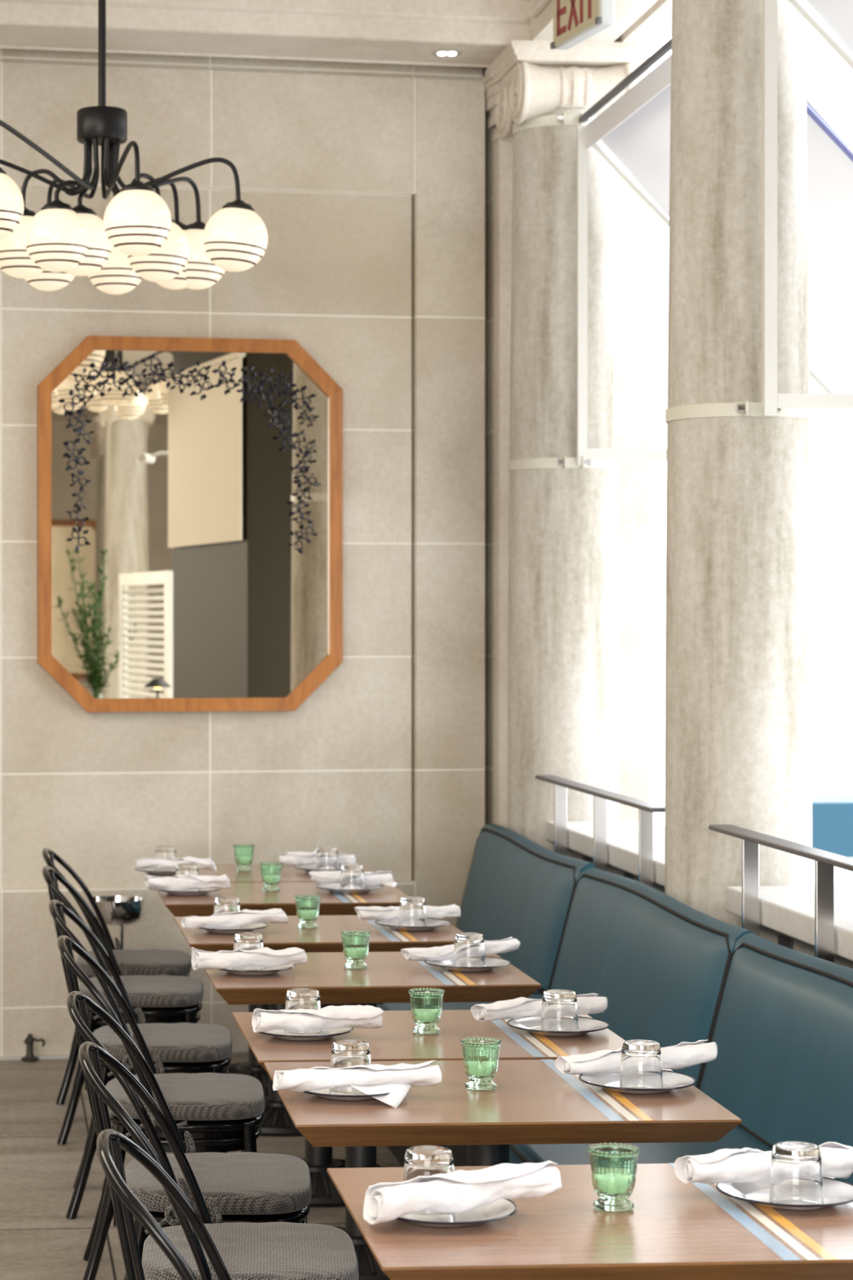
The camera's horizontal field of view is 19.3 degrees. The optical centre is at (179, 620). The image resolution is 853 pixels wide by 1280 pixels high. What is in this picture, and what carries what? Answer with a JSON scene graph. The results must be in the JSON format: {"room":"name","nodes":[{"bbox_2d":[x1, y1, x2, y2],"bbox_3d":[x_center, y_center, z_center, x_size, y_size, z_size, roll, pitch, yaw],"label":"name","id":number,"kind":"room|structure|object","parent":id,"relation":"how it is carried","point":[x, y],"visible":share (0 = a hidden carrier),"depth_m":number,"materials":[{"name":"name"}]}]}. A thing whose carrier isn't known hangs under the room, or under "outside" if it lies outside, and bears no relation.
{"room":"restaurant","nodes":[
{"label":"restaurant","id":0,"kind":"room"},
{"bbox_2d":[0,1053,402,1279],"bbox_3d":[-1.640,1.740,-1.877,8.450,0.200,28.500,0,0,-4],"label":"floor","id":1,"kind":"structure","parent":0,"point":[38,1174],"depth_m":7.35,"materials":[{"name":"wood"}]},
{"bbox_2d":[20,1033,44,1060],"bbox_3d":[-0.551,1.586,9.264,0.082,0.096,0.066,0,0,34],"label":"tap","id":2,"kind":"object","parent":1,"relation":"on","point":[29,1040],"visible":1,"depth_m":9.26,"materials":[{"name":"brown metal"}]},
{"bbox_2d":[41,847,191,1104],"bbox_3d":[-0.217,1.216,8.613,0.516,0.856,0.470,0,0,1],"label":"bentwood chair","id":3,"kind":"object","parent":1,"relation":"on","point":[136,962],"visible":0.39,"depth_m":8.47,"materials":[{"name":"black wood"}]},
{"bbox_2d":[75,949,191,976],"bbox_3d":[-0.159,1.185,8.612,0.399,0.053,0.413,0,0,1],"label":"cushion","id":4,"kind":"object","parent":3,"relation":"on","point":[136,962],"depth_m":8.47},
{"bbox_2d":[88,895,144,949],"bbox_3d":[-0.230,1.327,9.058,0.206,0.627,0.206,0,0,-4],"label":"stand","id":5,"kind":"object","parent":1,"relation":"on","point":[121,911],"visible":0.62,"depth_m":8.98,"materials":[{"name":"silver metal"}]},
{"bbox_2d":[88,895,144,925],"bbox_3d":[-0.230,1.059,9.058,0.206,0.092,0.206,0,0,-4],"label":"bowl","id":6,"kind":"object","parent":5,"relation":"on","point":[116,910],"depth_m":8.98,"materials":[{"name":"silver metal"}]},
{"bbox_2d":[41,866,203,1145],"bbox_3d":[-0.182,1.216,7.969,0.516,0.856,0.470,0,0,1],"label":"bentwood chair","id":7,"kind":"object","parent":1,"relation":"on","point":[166,999],"visible":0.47,"depth_m":7.81,"materials":[{"name":"black wood"}]},
{"bbox_2d":[79,974,203,1007],"bbox_3d":[-0.123,1.185,7.968,0.399,0.053,0.413,0,0,1],"label":"cushion","id":8,"kind":"object","parent":7,"relation":"on","point":[143,991],"depth_m":7.83,"materials":[{"name":"fabric"}]},
{"bbox_2d":[48,899,232,1219],"bbox_3d":[-0.110,1.216,7.001,0.516,0.856,0.470,0,0,1],"label":"bentwood chair","id":9,"kind":"object","parent":1,"relation":"on","point":[181,1047],"visible":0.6,"depth_m":6.84,"materials":[{"name":"black wood"}]},
{"bbox_2d":[92,1022,232,1062],"bbox_3d":[-0.051,1.185,7.000,0.399,0.053,0.413,0,0,1],"label":"cushion","id":10,"kind":"object","parent":9,"relation":"on","point":[177,1042],"depth_m":6.87,"materials":[{"name":"fabric"}]},
{"bbox_2d":[57,935,265,1279],"bbox_3d":[-0.047,1.216,6.208,0.516,0.856,0.470,0,0,0],"label":"bentwood chair","id":11,"kind":"object","parent":1,"relation":"on","point":[221,1113],"visible":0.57,"depth_m":6.05,"materials":[{"name":"black wood"}]},
{"bbox_2d":[105,1072,265,1119],"bbox_3d":[0.012,1.185,6.208,0.399,0.053,0.413,0,0,0],"label":"cushion","id":12,"kind":"object","parent":11,"relation":"on","point":[202,1095],"depth_m":6.08,"materials":[{"name":"fabric"}]},
{"bbox_2d":[96,1128,231,1279],"bbox_3d":[0.131,1.216,3.815,0.516,0.856,0.470,0,0,1],"label":"bentwood chair","id":13,"kind":"object","parent":1,"relation":"on","point":[125,1202],"visible":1,"depth_m":3.88,"materials":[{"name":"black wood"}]},
{"bbox_2d":[66,991,311,1279],"bbox_3d":[0.020,1.216,5.257,0.516,0.856,0.470,0,0,2],"label":"bentwood chair","id":14,"kind":"object","parent":1,"relation":"on","point":[251,1187],"visible":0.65,"depth_m":5.14,"materials":[{"name":"black wood"}]},
{"bbox_2d":[124,1151,311,1214],"bbox_3d":[0.079,1.185,5.255,0.399,0.053,0.413,0,0,2],"label":"cushion","id":15,"kind":"object","parent":14,"relation":"on","point":[242,1183],"depth_m":5.14,"materials":[{"name":"fabric"}]},
{"bbox_2d":[78,1041,359,1279],"bbox_3d":[0.071,1.216,4.623,0.516,0.856,0.470,0,0,1],"label":"bentwood chair","id":16,"kind":"object","parent":1,"relation":"on","point":[268,1251],"visible":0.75,"depth_m":4.57,"materials":[{"name":"black wood"}]},
{"bbox_2d":[142,1222,359,1279],"bbox_3d":[0.130,1.185,4.622,0.399,0.053,0.413,0,0,1],"label":"cushion","id":17,"kind":"object","parent":16,"relation":"on","point":[268,1251],"depth_m":4.57,"materials":[{"name":"fabric"}]},
{"bbox_2d":[146,862,373,1096],"bbox_3d":[0.284,1.265,8.793,0.800,0.750,0.622,0,0,-4],"label":"dining table","id":18,"kind":"object","parent":1,"relation":"on","point":[252,1068],"visible":0.27,"depth_m":8.74,"materials":[{"name":"brown wood"}]},
{"bbox_2d":[134,867,175,875],"bbox_3d":[-0.048,0.880,8.736,0.219,0.019,0.219,0,0,-35],"label":"plate","id":19,"kind":"object","parent":18,"relation":"on","point":[149,871],"visible":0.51,"depth_m":8.67,"materials":[{"name":"white"}]},
{"bbox_2d":[154,845,176,871],"bbox_3d":[-0.049,0.842,8.786,0.081,0.088,0.081,0,0,-4],"label":"tumbler","id":20,"kind":"object","parent":19,"relation":"on","point":[161,851],"visible":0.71,"depth_m":8.75,"materials":[{"name":"clear glass"}]},
{"bbox_2d":[133,856,216,871],"bbox_3d":[-0.014,0.847,8.671,0.289,0.053,0.068,0,0,-3],"label":"napkin","id":21,"kind":"object","parent":19,"relation":"on","point":[144,863],"visible":0.91,"depth_m":8.65,"materials":[{"name":"white fabric"}]},
{"bbox_2d":[232,844,254,871],"bbox_3d":[0.229,0.844,8.841,0.078,0.092,0.078,0,0,-1],"label":"candle cup","id":22,"kind":"object","parent":18,"relation":"on","point":[243,854],"visible":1,"depth_m":8.81,"materials":[{"name":"green glass"}]},
{"bbox_2d":[293,863,342,871],"bbox_3d":[0.514,0.880,8.797,0.219,0.019,0.219,0,0,30],"label":"plate","id":23,"kind":"object","parent":18,"relation":"on","point":[309,867],"visible":0.52,"depth_m":8.83,"materials":[{"name":"white"}]},
{"bbox_2d":[279,848,356,866],"bbox_3d":[0.491,0.842,8.838,0.277,0.069,0.064,0,0,0],"label":"napkin","id":24,"kind":"object","parent":23,"relation":"on","point":[288,859],"visible":0.77,"depth_m":8.81,"materials":[{"name":"white fabric"}]},
{"bbox_2d":[315,845,338,869],"bbox_3d":[0.521,0.842,8.773,0.081,0.088,0.081,0,0,-4],"label":"tumbler","id":25,"kind":"object","parent":23,"relation":"on","point":[326,858],"visible":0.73,"depth_m":8.74,"materials":[{"name":"clear glass"}]},
{"bbox_2d":[156,881,408,1136],"bbox_3d":[0.332,1.265,8.147,0.800,0.750,0.622,0,0,-4],"label":"dining table","id":26,"kind":"object","parent":1,"relation":"on","point":[277,1121],"visible":0.26,"depth_m":7.96,"materials":[{"name":"brown wood"}]},
{"bbox_2d":[160,888,220,895],"bbox_3d":[0.026,0.880,8.100,0.219,0.019,0.219,0,0,27],"label":"plate","id":27,"kind":"object","parent":26,"relation":"on","point":[206,891],"visible":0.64,"depth_m":8.03,"materials":[{"name":"white"}]},
{"bbox_2d":[175,862,199,891],"bbox_3d":[0.026,0.842,8.149,0.081,0.088,0.081,0,0,-4],"label":"tumbler","id":28,"kind":"object","parent":27,"relation":"on","point":[186,869],"visible":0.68,"depth_m":8.12,"materials":[{"name":"clear glass"}]},
{"bbox_2d":[144,874,231,891],"bbox_3d":[0.028,0.846,8.038,0.284,0.056,0.062,0,0,-5],"label":"napkin","id":29,"kind":"object","parent":27,"relation":"on","point":[176,882],"visible":1,"depth_m":8.02,"materials":[{"name":"white fabric"}]},
{"bbox_2d":[259,862,283,891],"bbox_3d":[0.302,0.844,8.195,0.078,0.092,0.078,0,0,-17],"label":"candle cup","id":30,"kind":"object","parent":26,"relation":"on","point":[271,873],"visible":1,"depth_m":8.17,"materials":[{"name":"green glass"}]},
{"bbox_2d":[315,882,382,893],"bbox_3d":[0.557,0.880,8.152,0.219,0.019,0.219,0,0,-28],"label":"plate","id":31,"kind":"object","parent":26,"relation":"on","point":[332,887],"visible":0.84,"depth_m":8.11,"materials":[{"name":"white"}]},
{"bbox_2d":[339,863,364,889],"bbox_3d":[0.564,0.842,8.124,0.081,0.088,0.081,0,0,-4],"label":"tumbler","id":32,"kind":"object","parent":31,"relation":"on","point":[352,875],"visible":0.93,"depth_m":8.09,"materials":[{"name":"clear glass"}]},
{"bbox_2d":[308,870,397,888],"bbox_3d":[0.570,0.849,8.181,0.291,0.053,0.077,0,0,-1],"label":"napkin","id":33,"kind":"object","parent":31,"relation":"on","point":[380,877],"visible":0.77,"depth_m":8.17,"materials":[{"name":"white fabric"}]},
{"bbox_2d":[173,915,462,1207],"bbox_3d":[0.403,1.265,7.195,0.800,0.750,0.622,0,0,-4],"label":"dining table","id":34,"kind":"object","parent":1,"relation":"on","point":[326,938],"visible":0.39,"depth_m":7.04,"materials":[{"name":"brown wood"}]},
{"bbox_2d":[199,922,268,933],"bbox_3d":[0.144,0.880,7.119,0.219,0.019,0.219,0,0,1],"label":"plate","id":35,"kind":"object","parent":34,"relation":"on","point":[250,927],"visible":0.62,"depth_m":7.06,"materials":[{"name":"white"}]},
{"bbox_2d":[213,896,240,928],"bbox_3d":[0.137,0.842,7.165,0.081,0.088,0.081,0,0,-4],"label":"tumbler","id":36,"kind":"object","parent":35,"relation":"on","point":[222,904],"visible":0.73,"depth_m":7.13,"materials":[{"name":"clear glass"}]},
{"bbox_2d":[181,908,288,928],"bbox_3d":[0.158,0.847,7.075,0.307,0.054,0.057,0,0,-9],"label":"napkin","id":37,"kind":"object","parent":35,"relation":"on","point":[245,917],"visible":1,"depth_m":7.06,"materials":[{"name":"white fabric"}]},
{"bbox_2d":[294,894,321,928],"bbox_3d":[0.372,0.844,7.207,0.078,0.092,0.078,0,0,-32],"label":"candle cup","id":38,"kind":"object","parent":34,"relation":"on","point":[308,907],"visible":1,"depth_m":7.18,"materials":[{"name":"green glass"}]},
{"bbox_2d":[374,917,451,931],"bbox_3d":[0.674,0.880,7.184,0.219,0.019,0.219,0,0,-17],"label":"plate","id":39,"kind":"object","parent":34,"relation":"on","point":[432,923],"visible":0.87,"depth_m":7.18,"materials":[{"name":"white"}]},
{"bbox_2d":[354,903,461,919],"bbox_3d":[0.662,0.850,7.241,0.309,0.045,0.056,0,0,-6],"label":"napkin","id":40,"kind":"object","parent":39,"relation":"on","point":[371,913],"visible":0.71,"depth_m":7.23,"materials":[{"name":"white fabric"}]},
{"bbox_2d":[398,896,426,926],"bbox_3d":[0.671,0.842,7.160,0.081,0.088,0.081,0,0,-4],"label":"tumbler","id":41,"kind":"object","parent":39,"relation":"on","point":[412,909],"visible":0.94,"depth_m":7.13,"materials":[{"name":"clear glass"}]},
{"bbox_2d":[204,951,541,1279],"bbox_3d":[0.464,1.265,6.367,0.800,0.750,0.622,0,0,-4],"label":"dining table","id":42,"kind":"object","parent":1,"relation":"on","point":[388,977],"visible":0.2,"depth_m":6.17,"materials":[{"name":"brown wood"}]},
{"bbox_2d":[218,964,295,975],"bbox_3d":[0.184,0.880,6.292,0.219,0.019,0.219,0,0,-40],"label":"plate","id":43,"kind":"object","parent":42,"relation":"on","point":[268,970],"visible":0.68,"depth_m":6.23,"materials":[{"name":"white"}]},
{"bbox_2d":[232,932,264,970],"bbox_3d":[0.176,0.842,6.335,0.081,0.088,0.081,0,0,-4],"label":"tumbler","id":44,"kind":"object","parent":43,"relation":"on","point":[242,940],"visible":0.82,"depth_m":6.30,"materials":[{"name":"clear glass"}]},
{"bbox_2d":[191,946,307,970],"bbox_3d":[0.176,0.846,6.244,0.290,0.057,0.066,0,0,-8],"label":"napkin","id":45,"kind":"object","parent":43,"relation":"on","point":[264,957],"visible":1,"depth_m":6.23,"materials":[{"name":"white fabric"}]},
{"bbox_2d":[340,929,370,968],"bbox_3d":[0.452,0.844,6.375,0.078,0.092,0.078,0,0,42],"label":"candle cup","id":46,"kind":"object","parent":42,"relation":"on","point":[355,944],"visible":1,"depth_m":6.35,"materials":[{"name":"green glass"}]},
{"bbox_2d":[424,955,511,971],"bbox_3d":[0.736,0.880,6.357,0.219,0.019,0.219,0,0,-24],"label":"plate","id":47,"kind":"object","parent":42,"relation":"on","point":[491,962],"visible":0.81,"depth_m":6.35,"materials":[{"name":"white"}]},
{"bbox_2d":[400,936,519,961],"bbox_3d":[0.724,0.848,6.416,0.314,0.057,0.054,0,0,-14],"label":"napkin","id":48,"kind":"object","parent":47,"relation":"on","point":[508,944],"visible":0.7,"depth_m":6.39,"materials":[{"name":"white fabric"}]},
{"bbox_2d":[453,932,484,967],"bbox_3d":[0.738,0.842,6.332,0.081,0.088,0.081,0,0,-4],"label":"tumbler","id":49,"kind":"object","parent":47,"relation":"on","point":[468,948],"visible":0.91,"depth_m":6.30,"materials":[{"name":"clear glass"}]},
{"bbox_2d":[231,1009,625,1147],"bbox_3d":[0.538,1.265,5.370,0.800,0.750,0.622,0,0,-4],"label":"dining table","id":50,"kind":"object","parent":1,"relation":"on","point":[396,1040],"visible":0.44,"depth_m":5.26,"materials":[{"name":"brown wood"}]},
{"bbox_2d":[251,1026,353,1040],"bbox_3d":[0.263,0.880,5.324,0.219,0.019,0.219,0,0,-29],"label":"plate","id":51,"kind":"object","parent":50,"relation":"on","point":[325,1033],"visible":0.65,"depth_m":5.28,"materials":[{"name":"white"}]},
{"bbox_2d":[284,987,321,1034],"bbox_3d":[0.267,0.842,5.370,0.081,0.088,0.081,0,0,-4],"label":"tumbler","id":52,"kind":"object","parent":51,"relation":"on","point":[298,997],"visible":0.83,"depth_m":5.34,"materials":[{"name":"clear glass"}]},
{"bbox_2d":[251,1004,384,1032],"bbox_3d":[0.293,0.844,5.278,0.277,0.054,0.063,0,0,-6],"label":"napkin","id":53,"kind":"object","parent":51,"relation":"on","point":[366,1016],"visible":1,"depth_m":5.26,"materials":[{"name":"white fabric"}]},
{"bbox_2d":[408,987,444,1034],"bbox_3d":[0.533,0.844,5.371,0.078,0.092,0.078,0,0,27],"label":"candle cup","id":54,"kind":"object","parent":50,"relation":"on","point":[426,1005],"visible":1,"depth_m":5.34,"materials":[{"name":"green glass"}]},
{"bbox_2d":[506,1016,609,1036],"bbox_3d":[0.819,0.880,5.378,0.219,0.019,0.219,0,0,-8],"label":"plate","id":55,"kind":"object","parent":50,"relation":"on","point":[532,1024],"visible":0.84,"depth_m":5.39,"materials":[{"name":"white"}]},
{"bbox_2d":[471,992,608,1022],"bbox_3d":[0.788,0.847,5.448,0.302,0.053,0.059,0,0,-14],"label":"napkin","id":56,"kind":"object","parent":55,"relation":"on","point":[522,1006],"visible":0.66,"depth_m":5.42,"materials":[{"name":"white fabric"}]},
{"bbox_2d":[540,989,578,1031],"bbox_3d":[0.818,0.842,5.350,0.081,0.088,0.081,0,0,-4],"label":"tumbler","id":57,"kind":"object","parent":55,"relation":"on","point":[559,1012],"visible":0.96,"depth_m":5.32,"materials":[{"name":"clear glass"}]},
{"bbox_2d":[263,1059,742,1166],"bbox_3d":[0.586,1.265,4.724,0.800,0.750,0.622,0,0,-3],"label":"dining table","id":58,"kind":"object","parent":1,"relation":"on","point":[532,1102],"visible":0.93,"depth_m":4.50,"materials":[{"name":"brown wood"}]},
{"bbox_2d":[303,1088,389,1100],"bbox_3d":[0.318,0.880,4.669,0.219,0.019,0.219,0,0,34],"label":"plate","id":59,"kind":"object","parent":58,"relation":"on","point":[326,1093],"visible":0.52,"depth_m":4.60,"materials":[{"name":"white"}]},
{"bbox_2d":[329,1039,371,1093],"bbox_3d":[0.324,0.842,4.705,0.081,0.088,0.081,0,0,-4],"label":"tumbler","id":60,"kind":"object","parent":59,"relation":"on","point":[348,1052],"visible":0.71,"depth_m":4.67,"materials":[{"name":"clear glass"}]},
{"bbox_2d":[272,1060,441,1108],"bbox_3d":[0.332,0.856,4.594,0.313,0.070,0.123,0,0,-7],"label":"napkin","id":61,"kind":"object","parent":59,"relation":"on","point":[396,1080],"visible":1,"depth_m":4.61,"materials":[{"name":"white fabric"}]},
{"bbox_2d":[460,1036,502,1090],"bbox_3d":[0.574,0.844,4.734,0.078,0.092,0.078,0,0,11],"label":"candle cup","id":62,"kind":"object","parent":58,"relation":"on","point":[481,1056],"visible":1,"depth_m":4.71,"materials":[{"name":"green glass"}]},
{"bbox_2d":[578,1070,696,1093],"bbox_3d":[0.871,0.880,4.733,0.219,0.019,0.219,0,0,42],"label":"plate","id":63,"kind":"object","parent":58,"relation":"on","point":[672,1080],"visible":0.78,"depth_m":4.75,"materials":[{"name":"white"}]},
{"bbox_2d":[555,1039,717,1075],"bbox_3d":[0.882,0.844,4.809,0.317,0.059,0.066,0,0,-11],"label":"napkin","id":64,"kind":"object","parent":63,"relation":"on","point":[684,1055],"visible":0.66,"depth_m":4.79,"materials":[{"name":"white fabric"}]},
{"bbox_2d":[619,1039,662,1088],"bbox_3d":[0.874,0.842,4.706,0.081,0.088,0.081,0,0,-4],"label":"tumbler","id":65,"kind":"object","parent":63,"relation":"on","point":[641,1064],"visible":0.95,"depth_m":4.67,"materials":[{"name":"clear glass"}]},
{"bbox_2d":[484,40,645,851],"bbox_3d":[1.448,-0.242,9.383,0.500,3.765,0.504,0,0,-4],"label":"stone column","id":66,"kind":"structure","parent":1,"relation":"on","point":[563,694],"depth_m":9.21,"materials":[{"name":"stone"}]},
{"bbox_2d":[512,111,597,137],"bbox_3d":[1.450,-1.850,9.364,0.383,0.038,0.423,0,0,-4],"label":"strap","id":67,"kind":"object","parent":66,"relation":"attached to","point":[558,119],"visible":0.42,"depth_m":9.21,"materials":[{"name":"white"}]},
{"bbox_2d":[576,38,852,466],"bbox_3d":[2.114,-1.210,8.327,1.172,1.280,1.779,0,0,-4],"label":"window frame","id":68,"kind":"structure","parent":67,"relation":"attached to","point":[635,128],"depth_m":8.72,"materials":[{"name":"white paint"}]},
{"bbox_2d":[508,456,619,471],"bbox_3d":[1.450,-0.582,9.364,0.414,0.038,0.454,0,0,-4],"label":"strap","id":69,"kind":"object","parent":66,"relation":"attached to","point":[558,462],"visible":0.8,"depth_m":9.21,"materials":[{"name":"white"}]},
{"bbox_2d":[326,1163,852,1279],"bbox_3d":[0.658,1.265,3.759,0.800,0.750,0.622,0,0,-4],"label":"dining table","id":70,"kind":"object","parent":1,"relation":"on","point":[674,1229],"visible":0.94,"depth_m":3.58,"materials":[{"name":"brown wood"}]},
{"bbox_2d":[395,1198,517,1226],"bbox_3d":[0.393,0.880,3.707,0.219,0.019,0.219,0,0,-4],"label":"plate","id":71,"kind":"object","parent":70,"relation":"on","point":[503,1208],"visible":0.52,"depth_m":3.69,"materials":[{"name":"white"}]},
{"bbox_2d":[403,1145,453,1214],"bbox_3d":[0.376,0.842,3.750,0.081,0.088,0.081,0,0,-4],"label":"tumbler","id":72,"kind":"object","parent":71,"relation":"on","point":[420,1160],"visible":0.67,"depth_m":3.72,"materials":[{"name":"clear glass"}]},
{"bbox_2d":[363,1160,561,1224],"bbox_3d":[0.419,0.843,3.678,0.307,0.073,0.078,0,0,-18],"label":"napkin","id":73,"kind":"object","parent":71,"relation":"on","point":[460,1191],"visible":1,"depth_m":3.65,"materials":[{"name":"white fabric"}]},
{"bbox_2d":[587,1142,639,1212],"bbox_3d":[0.657,0.844,3.767,0.078,0.092,0.078,0,0,-4],"label":"candle cup","id":74,"kind":"object","parent":70,"relation":"on","point":[613,1166],"visible":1,"depth_m":3.74,"materials":[{"name":"green glass"}]},
{"bbox_2d":[715,1176,852,1209],"bbox_3d":[0.935,0.880,3.815,0.219,0.019,0.219,0,0,-26],"label":"plate","id":75,"kind":"object","parent":70,"relation":"on","point":[836,1192],"visible":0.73,"depth_m":3.83,"materials":[{"name":"white"}]},
{"bbox_2d":[674,1142,852,1184],"bbox_3d":[0.915,0.843,3.862,0.289,0.057,0.071,0,0,-8],"label":"napkin","id":76,"kind":"object","parent":75,"relation":"on","point":[744,1165],"visible":0.68,"depth_m":3.83,"materials":[{"name":"white fabric"}]},
{"bbox_2d":[768,1141,824,1209],"bbox_3d":[0.937,0.842,3.780,0.081,0.088,0.081,0,0,-4],"label":"tumbler","id":77,"kind":"object","parent":75,"relation":"on","point":[796,1177],"visible":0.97,"depth_m":3.75,"materials":[{"name":"clear glass"}]},
{"bbox_2d":[332,822,852,1184],"bbox_3d":[1.106,1.207,6.222,0.774,0.866,6.655,0,0,-4],"label":"banquette","id":78,"kind":"object","parent":1,"relation":"on","point":[779,1018],"visible":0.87,"depth_m":6.43,"materials":[{"name":"teal leather"}]},
{"bbox_2d":[376,994,542,1010],"bbox_3d":[0.948,1.249,7.080,0.570,0.122,1.664,0,0,-4],"label":"seat cushion","id":79,"kind":"object","parent":78,"relation":"on","point":[406,1006],"depth_m":7.68,"materials":[{"name":"teal leather"}]},
{"bbox_2d":[455,822,595,990],"bbox_3d":[1.185,0.994,8.755,0.186,0.441,1.615,0,0,-4],"label":"cushion","id":80,"kind":"object","parent":78,"relation":"on","point":[517,887],"depth_m":8.53,"materials":[{"name":"teal leather"}]},
{"bbox_2d":[509,1126,772,1164],"bbox_3d":[1.072,1.249,5.404,0.570,0.122,1.664,0,0,-4],"label":"seat cushion","id":81,"kind":"object","parent":78,"relation":"on","point":[740,1137],"depth_m":5.60,"materials":[{"name":"teal leather"}]},
{"bbox_2d":[551,866,751,1086],"bbox_3d":[1.308,0.994,7.106,0.186,0.441,1.670,0,0,-4],"label":"cushion","id":82,"kind":"object","parent":78,"relation":"on","point":[661,964],"depth_m":6.92,"materials":[{"name":"teal leather"}]},
{"bbox_2d":[700,932,852,1184],"bbox_3d":[1.432,0.994,5.431,0.186,0.441,1.670,0,0,-4],"label":"cushion","id":83,"kind":"object","parent":78,"relation":"on","point":[781,1027],"depth_m":5.69,"materials":[{"name":"teal leather"}]},
{"bbox_2d":[665,0,812,927],"bbox_3d":[1.612,-0.242,7.179,0.500,3.765,0.504,0,0,-4],"label":"stone column","id":84,"kind":"structure","parent":1,"relation":"on","point":[739,605],"depth_m":7.01,"materials":[{"name":"stone"}]},
{"bbox_2d":[665,400,812,423],"bbox_3d":[1.614,-0.592,7.160,0.414,0.038,0.454,0,0,-4],"label":"strap","id":85,"kind":"object","parent":84,"relation":"attached to","point":[746,408],"visible":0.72,"depth_m":7.01,"materials":[{"name":"white"}]},
{"bbox_2d":[0,48,649,1056],"bbox_3d":[-2.418,-0.510,9.288,8.585,4.300,0.528,0,0,-10],"label":"wall","id":86,"kind":"structure","parent":0,"point":[370,184],"depth_m":9.56,"materials":[{"name":"tile"}]},
{"bbox_2d":[0,1048,248,1060],"bbox_3d":[-2.708,1.637,8.959,7.900,0.006,0.075,0,0,-10],"label":"baseboard","id":87,"kind":"structure","parent":86,"relation":"attached to","point":[236,1051],"depth_m":9.32,"materials":[{"name":"grey"}]},
{"bbox_2d":[36,335,342,711],"bbox_3d":[0.044,-0.363,9.451,1.171,1.416,0.052,0,0,-10],"label":"wall mirror","id":88,"kind":"object","parent":86,"relation":"attached to","point":[192,589],"visible":1,"depth_m":9.44,"materials":[{"name":"mirror"}]},
{"bbox_2d":[58,353,320,554],"bbox_3d":[0.045,-0.632,9.426,1.011,0.757,0.074,0,0,-10],"label":"garland","id":89,"kind":"object","parent":88,"relation":"attached to","point":[139,383],"visible":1,"depth_m":9.44,"materials":[{"name":"grey metal"}]},
{"bbox_2d":[0,0,530,67],"bbox_3d":[-2.599,-2.389,8.681,8.020,0.542,0.660,0,0,-10],"label":"ceiling","id":90,"kind":"structure","parent":86,"relation":"attached to","point":[404,32],"depth_m":9.07,"materials":[{"name":"paint"}]},
{"bbox_2d":[480,71,513,828],"bbox_3d":[1.329,-0.233,9.624,0.298,3.745,0.155,0,0,-10],"label":"trim","id":91,"kind":"structure","parent":86,"relation":"attached to","point":[503,148],"depth_m":9.61,"materials":[{"name":"paint"}]},
{"bbox_2d":[550,0,614,49],"bbox_3d":[1.284,-2.040,8.043,0.101,0.310,0.374,0,0,-15],"label":"exit sign","id":92,"kind":"object","parent":86,"relation":"hanging from","point":[575,21],"visible":1,"depth_m":8.03,"materials":[{"name":"white"}]},
{"bbox_2d":[527,0,672,68],"bbox_3d":[1.798,-2.317,5.223,0.560,0.385,8.950,0,0,-4],"label":"trim","id":93,"kind":"structure","parent":86,"relation":"attached to","point":[649,22],"depth_m":8.93,"materials":[{"name":"paint"}]},
{"bbox_2d":[567,848,852,968],"bbox_3d":[2.329,1.225,-1.246,0.260,0.830,20.970,0,0,-4],"label":"wall","id":94,"kind":"structure","parent":0,"point":[769,934],"depth_m":6.76,"materials":[{"name":"stone"}]},
{"bbox_2d":[535,774,665,888],"bbox_3d":[1.423,0.852,8.288,0.131,0.576,1.600,0,0,-4],"label":"handrail","id":95,"kind":"object","parent":94,"relation":"attached to","point":[646,810],"visible":0.47,"depth_m":8.23,"materials":[{"name":"grey metal"}]},
{"bbox_2d":[545,820,665,886],"bbox_3d":[1.613,0.775,8.309,0.390,0.070,1.808,0,0,-4],"label":"trim","id":96,"kind":"structure","parent":94,"relation":"attached to","point":[622,835],"depth_m":8.50,"materials":[{"name":"stone"}]},
{"bbox_2d":[708,824,852,962],"bbox_3d":[1.618,0.852,5.661,0.131,0.576,2.450,0,0,-4],"label":"handrail","id":97,"kind":"object","parent":94,"relation":"attached to","point":[825,861],"visible":0.5,"depth_m":6.17,"materials":[{"name":"grey metal"}]},
{"bbox_2d":[725,884,852,960],"bbox_3d":[1.819,0.775,5.550,0.390,0.070,2.800,0,0,-4],"label":"window sill","id":98,"kind":"structure","parent":94,"relation":"on","point":[789,910],"depth_m":6.47,"materials":[{"name":"paint"}]},
{"bbox_3d":[1.711,-2.635,-2.781,15.000,0.250,26.200,0,0,-4],"label":"ceiling","id":99,"kind":"structure","parent":0,"visible":0},
{"bbox_2d":[0,0,267,294],"bbox_3d":[-0.239,-1.790,7.605,1.022,1.440,1.320,0,0,-4],"label":"globe chandelier","id":100,"kind":"object","parent":99,"relation":"hanging from","point":[138,237],"visible":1,"depth_m":7.63,"materials":[{"name":"glass"}]},
{"bbox_3d":[1.853,-0.245,5.152,0.260,3.770,1.500,0,0,-4],"label":"wall pier","id":101,"kind":"object","parent":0,"visible":0},
{"bbox_2d":[762,0,852,416],"bbox_3d":[2.284,-1.210,6.036,1.172,1.280,1.924,0,0,-4],"label":"window frame","id":102,"kind":"structure","parent":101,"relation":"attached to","point":[837,15],"depth_m":6.93,"materials":[{"name":"white paint"}]},
{"label":"outside","id":103,"kind":"structure","parent":0,"visible":0},
{"bbox_2d":[649,731,852,825],"bbox_3d":[20.796,1.930,6.560,37.550,0.220,70.000,0,0,-4],"label":"trim","id":104,"kind":"structure","parent":103,"point":[832,751],"depth_m":31.09,"materials":[{"name":"white"}]},
{"bbox_2d":[812,794,852,885],"bbox_3d":[3.803,1.370,12.918,1.500,0.900,0.600,0,0,-4],"label":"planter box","id":105,"kind":"object","parent":104,"relation":"on","point":[832,814],"visible":0.02,"depth_m":12.58,"materials":[{"name":"blue"}]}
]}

